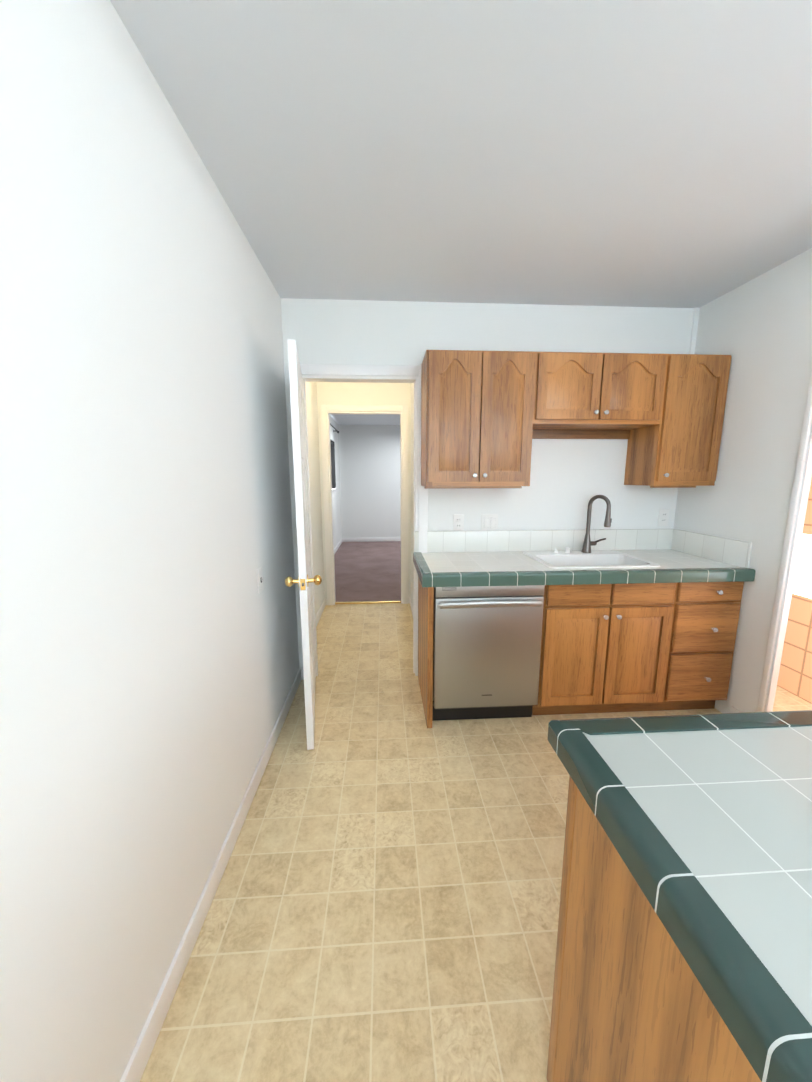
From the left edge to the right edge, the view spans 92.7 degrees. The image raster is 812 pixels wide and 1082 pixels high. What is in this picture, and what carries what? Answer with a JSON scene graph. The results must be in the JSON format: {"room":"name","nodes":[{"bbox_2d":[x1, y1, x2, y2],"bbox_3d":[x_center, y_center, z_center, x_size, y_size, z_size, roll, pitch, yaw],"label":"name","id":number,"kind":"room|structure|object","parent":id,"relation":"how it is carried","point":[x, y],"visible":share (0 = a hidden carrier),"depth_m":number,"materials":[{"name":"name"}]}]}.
{"room":"kitchen","nodes":[
{"label":"kitchen","id":0,"kind":"room"},
{"bbox_2d":[0,0,298,1081],"bbox_3d":[-0.665,0.159,0.137,0.100,2.500,5.120,-1,9,-3],"label":"wall","id":1,"kind":"structure","parent":0,"point":[148,656],"depth_m":0.88,"materials":[{"name":"white paint"}]},
{"bbox_2d":[257,567,263,593],"bbox_3d":[-0.707,0.191,1.897,0.018,0.118,0.072,-1,9,-3],"label":"light switch","id":2,"kind":"object","parent":1,"relation":"attached to","point":[260,578],"visible":1,"depth_m":1.89,"materials":[{"name":"white plastic"}]},
{"bbox_2d":[306,382,324,614],"bbox_3d":[-0.923,-0.392,3.457,0.100,2.500,1.630,-1,9,-3],"label":"wall","id":3,"kind":"structure","parent":0,"point":[313,432],"depth_m":3.85,"materials":[{"name":"white paint"}]},
{"bbox_2d":[316,598,326,625],"bbox_3d":[-0.881,0.738,4.023,0.025,0.085,0.690,-1,9,-3],"label":"baseboard","id":4,"kind":"structure","parent":3,"relation":"attached to","point":[321,610],"depth_m":4.04,"materials":[{"name":"white paint"}]},
{"bbox_2d":[330,416,341,548],"bbox_3d":[-1.345,-0.870,6.338,0.100,2.500,4.250,-1,9,-3],"label":"wall","id":5,"kind":"structure","parent":0,"point":[336,502],"depth_m":7.70,"materials":[{"name":"white paint"}]},
{"bbox_2d":[330,439,335,489],"bbox_3d":[-1.327,-1.285,6.550,0.090,0.870,1.460,-1,9,-3],"label":"bedroom window","id":6,"kind":"structure","parent":5,"relation":"in","point":[333,465],"depth_m":7.18,"materials":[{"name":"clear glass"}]},
{"bbox_2d":[334,538,342,553],"bbox_3d":[-1.287,0.306,6.537,0.012,0.085,4.050,-1,9,-3],"label":"baseboard","id":7,"kind":"structure","parent":5,"relation":"attached to","point":[336,548],"depth_m":7.78,"materials":[{"name":"white paint"}]},
{"bbox_2d":[317,382,410,602],"bbox_3d":[-0.434,-0.523,4.242,0.970,2.500,0.100,-1,9,-3],"label":"wall","id":8,"kind":"structure","parent":0,"point":[346,393],"depth_m":4.04,"materials":[{"name":"white paint"}]},
{"bbox_2d":[320,405,407,604],"bbox_3d":[-0.433,-0.355,4.261,0.914,2.162,0.116,-1,9,-3],"label":"door frame","id":9,"kind":"structure","parent":8,"relation":"attached to","point":[401,411],"depth_m":4.16,"materials":[{"name":"white paint"}]},
{"bbox_2d":[335,601,400,603],"bbox_3d":[-0.431,0.703,4.435,0.790,0.018,0.040,-1,9,-3],"label":"trim","id":10,"kind":"structure","parent":8,"relation":"attached to","point":[362,602],"depth_m":4.42,"materials":[{"name":"gold metal"}]},
{"bbox_2d":[334,541,400,601],"bbox_3d":[0.306,0.366,6.617,3.400,0.065,4.300,-1,9,-3],"label":"floor","id":11,"kind":"structure","parent":0,"point":[368,571],"depth_m":5.86,"materials":[{"name":"carpet"}]},
{"bbox_2d":[339,425,400,537],"bbox_3d":[0.180,-1.228,8.477,3.200,2.500,0.100,-1,9,-3],"label":"wall","id":12,"kind":"structure","parent":0,"point":[370,481],"depth_m":8.36,"materials":[{"name":"white paint"}]},
{"bbox_2d":[343,537,400,541],"bbox_3d":[0.201,-0.042,8.616,3.170,0.085,0.015,-1,9,-3],"label":"baseboard","id":13,"kind":"structure","parent":12,"relation":"attached to","point":[366,540],"depth_m":8.56,"materials":[{"name":"white paint"}]},
{"bbox_2d":[411,383,413,603],"bbox_3d":[0.145,-0.404,3.519,0.100,2.500,1.630,-1,9,-3],"label":"wall","id":14,"kind":"structure","parent":0,"point":[412,411],"depth_m":4.03,"materials":[{"name":"white paint"}]},
{"bbox_2d":[409,596,412,615],"bbox_3d":[0.088,0.796,3.664,0.025,0.085,1.530,-1,9,-3],"label":"baseboard","id":15,"kind":"structure","parent":14,"relation":"attached to","point":[410,600],"depth_m":4.23,"materials":[{"name":"white paint"}]},
{"bbox_2d":[110,0,811,424],"bbox_3d":[0.797,-1.598,2.918,5.000,0.050,11.000,-1,9,-3],"label":"ceiling","id":16,"kind":"structure","parent":0,"point":[608,152],"depth_m":1.25,"materials":[{"name":"white paint"}]},
{"bbox_2d":[140,603,811,1081],"bbox_3d":[0.926,1.265,1.243,5.000,0.050,6.750,-1,9,-3],"label":"floor","id":17,"kind":"structure","parent":0,"point":[384,907],"depth_m":1.33,"materials":[{"name":"beige tile"}]},
{"bbox_2d":[418,577,557,727],"bbox_3d":[0.447,0.602,2.468,0.689,0.858,0.596,-1,9,-3],"label":"base cabinet","id":18,"kind":"object","parent":17,"relation":"on","point":[425,595],"depth_m":2.21,"materials":[{"name":"brown wood"}]},
{"bbox_2d":[413,529,755,586],"bbox_3d":[0.990,0.078,2.393,1.848,0.210,0.638,-1,9,-3],"label":"countertop","id":19,"kind":"structure","parent":18,"relation":"on","point":[473,558],"depth_m":2.38,"materials":[{"name":"white tile"}]},
{"bbox_2d":[523,547,660,568],"bbox_3d":[1.135,0.189,2.455,0.660,0.243,0.485,-1,9,-3],"label":"sink","id":20,"kind":"object","parent":19,"relation":"in","point":[566,558],"visible":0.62,"depth_m":2.55,"materials":[{"name":"white ceramic"}]},
{"bbox_2d":[581,495,611,552],"bbox_3d":[1.255,-0.109,2.543,0.130,0.389,0.155,-1,9,-3],"label":"faucet","id":21,"kind":"object","parent":19,"relation":"on","point":[588,543],"visible":1,"depth_m":2.56,"materials":[{"name":"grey metal"}]},
{"bbox_2d":[432,585,544,720],"bbox_3d":[0.444,0.610,2.436,0.602,0.852,0.629,-1,9,-3],"label":"dishwasher","id":22,"kind":"object","parent":17,"relation":"on","point":[486,650],"visible":0.83,"depth_m":2.17,"materials":[{"name":"silver metal"}]},
{"bbox_2d":[550,582,743,714],"bbox_3d":[1.333,0.592,2.519,1.162,0.858,0.596,-1,9,-3],"label":"base cabinet","id":23,"kind":"object","parent":17,"relation":"on","point":[611,648],"depth_m":2.22,"materials":[{"name":"brown wood"}]},
{"bbox_2d":[547,776,760,1081],"bbox_3d":[1.235,1.047,-0.262,1.664,0.872,2.380,-1,9,-3],"label":"base cabinet","id":24,"kind":"object","parent":17,"relation":"on","point":[631,1001],"visible":0.31,"depth_m":0.64,"materials":[{"name":"brown wood"}]},
{"bbox_2d":[548,710,811,1081],"bbox_3d":[1.223,0.586,-0.333,1.706,0.058,2.434,-1,9,-3],"label":"countertop","id":25,"kind":"structure","parent":24,"relation":"on","point":[705,821],"depth_m":0.54,"materials":[{"name":"white tile"}]},
{"bbox_2d":[281,298,693,668],"bbox_3d":[0.565,-0.267,2.688,2.660,2.500,0.100,-1,9,-3],"label":"wall","id":26,"kind":"structure","parent":0,"point":[570,479],"depth_m":2.50,"materials":[{"name":"white paint"}]},
{"bbox_2d":[285,339,321,749],"bbox_3d":[-0.559,0.045,2.240,0.223,2.020,0.749,-1,9,-3],"label":"door","id":27,"kind":"structure","parent":26,"relation":"in","point":[304,580],"depth_m":1.93,"materials":[{"name":"white paint"}]},
{"bbox_2d":[288,364,427,679],"bbox_3d":[-0.296,-0.071,2.670,0.879,2.122,0.132,-1,9,-3],"label":"door frame","id":28,"kind":"structure","parent":26,"relation":"attached to","point":[365,373],"depth_m":2.54,"materials":[{"name":"white paint"}]},
{"bbox_2d":[453,514,463,530],"bbox_3d":[0.359,-0.122,2.644,0.072,0.118,0.008,-1,9,-3],"label":"electrical outlet","id":29,"kind":"object","parent":26,"relation":"attached to","point":[458,522],"visible":1,"depth_m":2.64,"materials":[{"name":"white plastic"}]},
{"bbox_2d":[421,350,548,488],"bbox_3d":[0.442,-0.724,2.391,0.669,0.760,0.316,-1,9,-3],"label":"upper cabinet","id":30,"kind":"object","parent":26,"relation":"attached to","point":[487,417],"depth_m":2.24,"materials":[{"name":"brown wood"}]},
{"bbox_2d":[481,514,497,530],"bbox_3d":[0.573,-0.125,2.656,0.118,0.118,0.008,-1,9,-3],"label":"light switch","id":31,"kind":"object","parent":26,"relation":"attached to","point":[489,521],"visible":1,"depth_m":2.65,"materials":[{"name":"white plastic"}]},
{"bbox_2d":[545,352,672,433],"bbox_3d":[1.123,-0.912,2.400,0.774,0.395,0.316,-1,9,-3],"label":"upper cabinet","id":32,"kind":"object","parent":26,"relation":"attached to","point":[586,392],"depth_m":2.25,"materials":[{"name":"brown wood"}]},
{"bbox_2d":[658,509,668,525],"bbox_3d":[1.811,-0.164,2.724,0.072,0.118,0.008,-1,9,-3],"label":"electrical outlet","id":33,"kind":"object","parent":26,"relation":"attached to","point":[663,518],"visible":1,"depth_m":2.72,"materials":[{"name":"white plastic"}]},
{"bbox_2d":[617,354,731,487],"bbox_3d":[1.686,-0.738,2.462,0.433,0.760,0.316,-1,9,-3],"label":"upper cabinet","id":34,"kind":"object","parent":26,"relation":"attached to","point":[683,452],"depth_m":2.33,"materials":[{"name":"brown wood"}]},
{"bbox_2d":[674,248,811,712],"bbox_3d":[2.042,0.128,0.293,0.065,2.500,5.120,-1,9,-3],"label":"wall","id":35,"kind":"structure","parent":0,"point":[758,329],"depth_m":2.13,"materials":[{"name":"white paint"}]},
{"bbox_2d":[120,669,741,1081],"bbox_3d":[0.714,1.335,0.415,2.660,0.085,4.920,-1,9,-3],"label":"baseboard","id":36,"kind":"structure","parent":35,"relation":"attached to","point":[148,1037],"depth_m":1.21,"materials":[{"name":"white paint"}]},
{"bbox_2d":[757,370,811,711],"bbox_3d":[1.978,0.136,1.532,0.051,2.080,0.925,-1,9,-3],"label":"trim","id":37,"kind":"structure","parent":35,"relation":"attached to","point":[796,495],"depth_m":1.97,"materials":[{"name":"white paint"}]},
{"label":"outside","id":38,"kind":"structure","parent":0,"visible":0},
{"bbox_2d":[777,479,811,703],"bbox_3d":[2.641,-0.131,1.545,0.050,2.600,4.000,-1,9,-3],"label":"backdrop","id":39,"kind":"structure","parent":38,"point":[795,675],"depth_m":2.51,"materials":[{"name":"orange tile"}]}
]}

